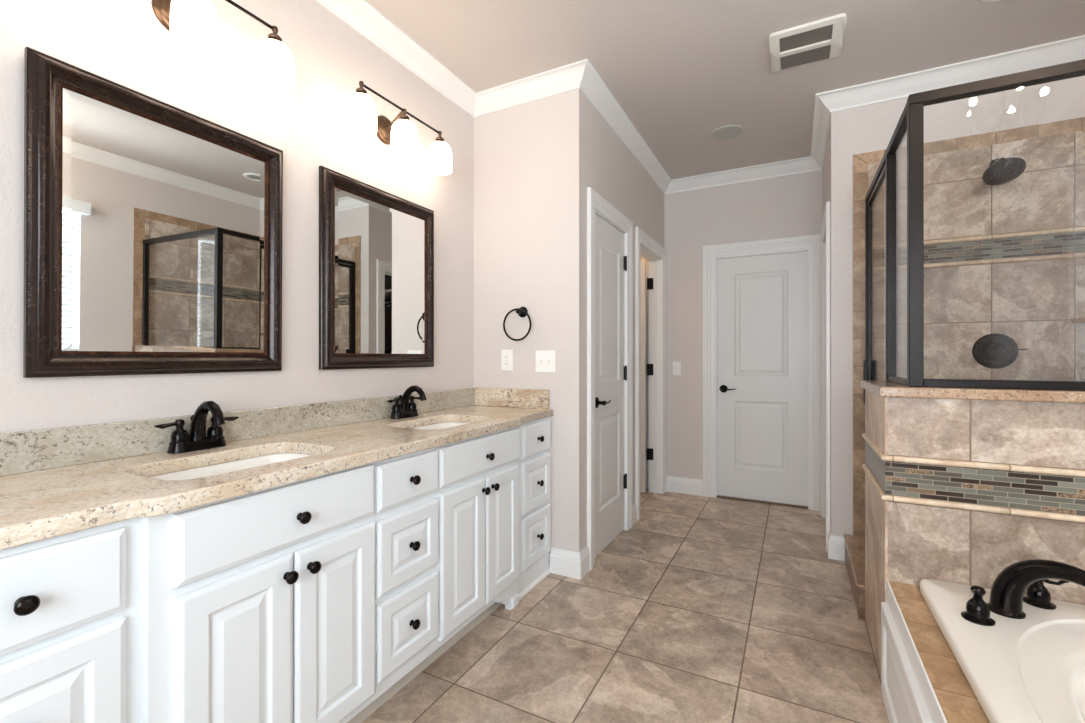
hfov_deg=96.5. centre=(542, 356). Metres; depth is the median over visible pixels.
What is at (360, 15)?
trim
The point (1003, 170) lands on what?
shower fixture
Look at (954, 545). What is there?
tiled wall
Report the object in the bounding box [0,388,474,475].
backsplash
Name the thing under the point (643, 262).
door
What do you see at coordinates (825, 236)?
trim
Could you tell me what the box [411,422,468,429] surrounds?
sink
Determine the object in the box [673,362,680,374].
light switch
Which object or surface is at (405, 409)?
faucet
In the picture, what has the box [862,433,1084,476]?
trim
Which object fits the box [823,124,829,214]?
wall
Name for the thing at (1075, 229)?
trim
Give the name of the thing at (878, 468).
wall
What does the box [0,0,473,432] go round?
wall
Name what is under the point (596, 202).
trim
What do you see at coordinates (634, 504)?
baseboard
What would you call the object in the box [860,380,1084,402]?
half wall cap
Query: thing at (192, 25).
vanity light
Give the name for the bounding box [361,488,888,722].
floor
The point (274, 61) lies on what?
vanity light
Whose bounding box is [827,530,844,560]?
baseboard
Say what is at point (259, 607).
base cabinet
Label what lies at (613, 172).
wall
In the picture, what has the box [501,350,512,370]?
outlet
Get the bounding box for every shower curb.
[843,534,864,588]
[845,544,864,619]
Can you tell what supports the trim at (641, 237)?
attached to the wall at (613, 172)
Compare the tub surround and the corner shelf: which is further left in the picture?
the tub surround
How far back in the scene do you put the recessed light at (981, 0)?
2.09 m
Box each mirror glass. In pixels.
[62,88,264,352]
[335,188,424,353]
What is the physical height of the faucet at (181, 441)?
0.155 m
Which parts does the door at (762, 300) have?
handle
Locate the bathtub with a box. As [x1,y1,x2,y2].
[919,579,1084,722]
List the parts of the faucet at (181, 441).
lever, handle, plate, spout, handle, lever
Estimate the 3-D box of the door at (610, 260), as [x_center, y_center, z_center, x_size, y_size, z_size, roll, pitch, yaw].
[0.443,0.169,3.078,0.097,2.029,0.596,0,0,28]
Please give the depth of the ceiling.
2.42 m
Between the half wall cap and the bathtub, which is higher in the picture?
the half wall cap
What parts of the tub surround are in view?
access panel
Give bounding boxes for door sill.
[717,495,807,508]
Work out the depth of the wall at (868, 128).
2.78 m
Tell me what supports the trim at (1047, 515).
attached to the tile border
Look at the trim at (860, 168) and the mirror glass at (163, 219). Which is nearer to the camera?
the mirror glass at (163, 219)
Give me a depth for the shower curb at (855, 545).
2.53 m
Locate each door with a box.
[595,214,626,557]
[641,260,648,492]
[717,251,807,505]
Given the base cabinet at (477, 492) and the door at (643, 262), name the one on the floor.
the base cabinet at (477, 492)
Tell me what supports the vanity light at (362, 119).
attached to the wall at (122, 42)
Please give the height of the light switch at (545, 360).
0.124 m
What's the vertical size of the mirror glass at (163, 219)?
0.700 m
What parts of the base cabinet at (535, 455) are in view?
shoe moulding, drawer, drawer, drawer, knob, knob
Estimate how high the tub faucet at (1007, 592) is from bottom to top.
0.188 m
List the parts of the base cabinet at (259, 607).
door, drawer, knob, knob, knob, door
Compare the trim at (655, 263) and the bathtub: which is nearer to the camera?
the bathtub
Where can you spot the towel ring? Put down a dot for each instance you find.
(522, 311)
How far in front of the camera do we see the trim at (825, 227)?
2.97 m
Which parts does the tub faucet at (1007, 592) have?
lever, handle, spout, handle, lever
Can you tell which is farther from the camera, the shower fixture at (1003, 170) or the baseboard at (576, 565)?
the baseboard at (576, 565)
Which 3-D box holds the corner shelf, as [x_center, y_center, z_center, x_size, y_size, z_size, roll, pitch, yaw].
[2.662,-0.178,2.263,0.200,0.022,0.200,0,0,28]
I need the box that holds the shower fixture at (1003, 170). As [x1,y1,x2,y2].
[982,157,1025,185]
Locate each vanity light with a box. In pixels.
[152,0,219,54]
[225,0,294,93]
[346,81,451,174]
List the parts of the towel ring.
post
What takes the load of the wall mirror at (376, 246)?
attached to the wall at (122, 42)
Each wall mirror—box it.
[23,47,282,377]
[319,166,433,369]
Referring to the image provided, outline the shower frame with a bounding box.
[863,59,1084,403]
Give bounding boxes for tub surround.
[881,581,989,722]
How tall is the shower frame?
1.961 m
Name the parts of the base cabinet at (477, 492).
shoe moulding, door, drawer, knob, knob, knob, door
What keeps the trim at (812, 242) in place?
attached to the wall at (788, 205)
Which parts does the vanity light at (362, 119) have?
lamp shade, arm, lamp shade, lamp shade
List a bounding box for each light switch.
[536,351,554,372]
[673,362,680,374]
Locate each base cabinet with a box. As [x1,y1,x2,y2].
[0,518,142,722]
[143,463,374,722]
[355,447,438,722]
[420,426,519,670]
[518,417,550,599]
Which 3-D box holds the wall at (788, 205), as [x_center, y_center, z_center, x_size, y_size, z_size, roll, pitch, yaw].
[1.174,-0.175,4.621,2.804,2.740,0.600,0,0,28]
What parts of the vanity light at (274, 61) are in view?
lamp shade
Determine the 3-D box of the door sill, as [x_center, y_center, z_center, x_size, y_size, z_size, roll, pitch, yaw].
[1.813,1.189,4.017,0.707,0.012,0.110,0,0,28]
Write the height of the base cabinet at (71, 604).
0.866 m
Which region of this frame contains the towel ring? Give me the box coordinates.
[503,307,531,340]
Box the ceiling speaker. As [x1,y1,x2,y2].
[710,125,743,139]
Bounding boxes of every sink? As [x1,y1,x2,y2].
[150,453,310,479]
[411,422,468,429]
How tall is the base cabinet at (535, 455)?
0.866 m
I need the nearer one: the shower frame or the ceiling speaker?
the shower frame
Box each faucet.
[154,401,238,453]
[387,385,426,418]
[961,559,1084,625]
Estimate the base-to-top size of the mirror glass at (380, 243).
0.706 m
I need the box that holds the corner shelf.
[1071,318,1084,322]
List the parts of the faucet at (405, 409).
handle, plate, handle, spout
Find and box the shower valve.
[972,333,1027,368]
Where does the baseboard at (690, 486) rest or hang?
attached to the wall at (788, 205)
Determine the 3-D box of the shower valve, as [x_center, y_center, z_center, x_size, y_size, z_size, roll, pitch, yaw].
[2.357,-0.031,2.499,0.201,0.184,0.064,0,0,28]
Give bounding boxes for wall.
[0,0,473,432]
[474,89,586,552]
[587,99,663,502]
[641,170,822,488]
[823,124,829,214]
[830,76,1084,536]
[865,389,887,678]
[865,440,887,494]
[868,131,1084,380]
[888,397,1084,604]
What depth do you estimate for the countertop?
1.37 m
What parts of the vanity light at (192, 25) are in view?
lamp shade, lamp shade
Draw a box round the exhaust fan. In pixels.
[769,13,846,71]
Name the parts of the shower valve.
lever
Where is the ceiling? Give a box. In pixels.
[366,0,1084,178]
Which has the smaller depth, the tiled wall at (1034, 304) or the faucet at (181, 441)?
the faucet at (181, 441)
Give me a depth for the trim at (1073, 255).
2.52 m
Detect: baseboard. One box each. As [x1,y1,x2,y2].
[550,546,589,579]
[633,502,636,524]
[666,476,701,495]
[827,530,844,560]
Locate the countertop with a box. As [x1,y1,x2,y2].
[0,387,552,549]
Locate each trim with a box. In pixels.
[316,0,1084,193]
[587,187,632,569]
[635,226,666,520]
[641,244,661,493]
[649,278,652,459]
[702,234,819,510]
[820,201,829,551]
[824,236,825,517]
[853,155,867,536]
[854,117,1084,163]
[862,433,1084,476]
[862,464,1084,522]
[879,253,1084,270]
[880,227,1084,248]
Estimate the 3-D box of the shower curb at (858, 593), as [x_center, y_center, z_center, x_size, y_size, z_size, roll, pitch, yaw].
[1.671,1.124,2.488,0.149,0.142,0.718,0,0,28]
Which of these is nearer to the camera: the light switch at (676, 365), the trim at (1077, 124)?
the trim at (1077, 124)
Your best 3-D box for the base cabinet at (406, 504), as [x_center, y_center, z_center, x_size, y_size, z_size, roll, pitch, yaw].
[-0.685,0.762,1.788,0.592,0.866,0.306,0,0,28]
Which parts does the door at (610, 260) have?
handle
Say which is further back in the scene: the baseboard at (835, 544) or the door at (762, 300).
the door at (762, 300)
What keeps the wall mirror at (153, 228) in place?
attached to the wall at (122, 42)
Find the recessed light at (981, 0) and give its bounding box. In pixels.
[981,0,1000,1]
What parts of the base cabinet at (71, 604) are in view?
knob, drawer, drawer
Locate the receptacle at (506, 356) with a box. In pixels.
[504,354,508,365]
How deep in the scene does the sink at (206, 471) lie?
1.50 m
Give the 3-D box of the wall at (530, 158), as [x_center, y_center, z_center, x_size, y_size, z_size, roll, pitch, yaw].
[-0.084,-0.175,2.832,0.695,2.740,0.115,0,0,28]
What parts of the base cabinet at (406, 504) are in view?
shoe moulding, frame, drawer, drawer, drawer, knob, knob, knob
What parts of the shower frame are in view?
door pull, door rail, door glass, header rail, panel post, rail, corner post, header rail, rail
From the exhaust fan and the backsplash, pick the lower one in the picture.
the backsplash

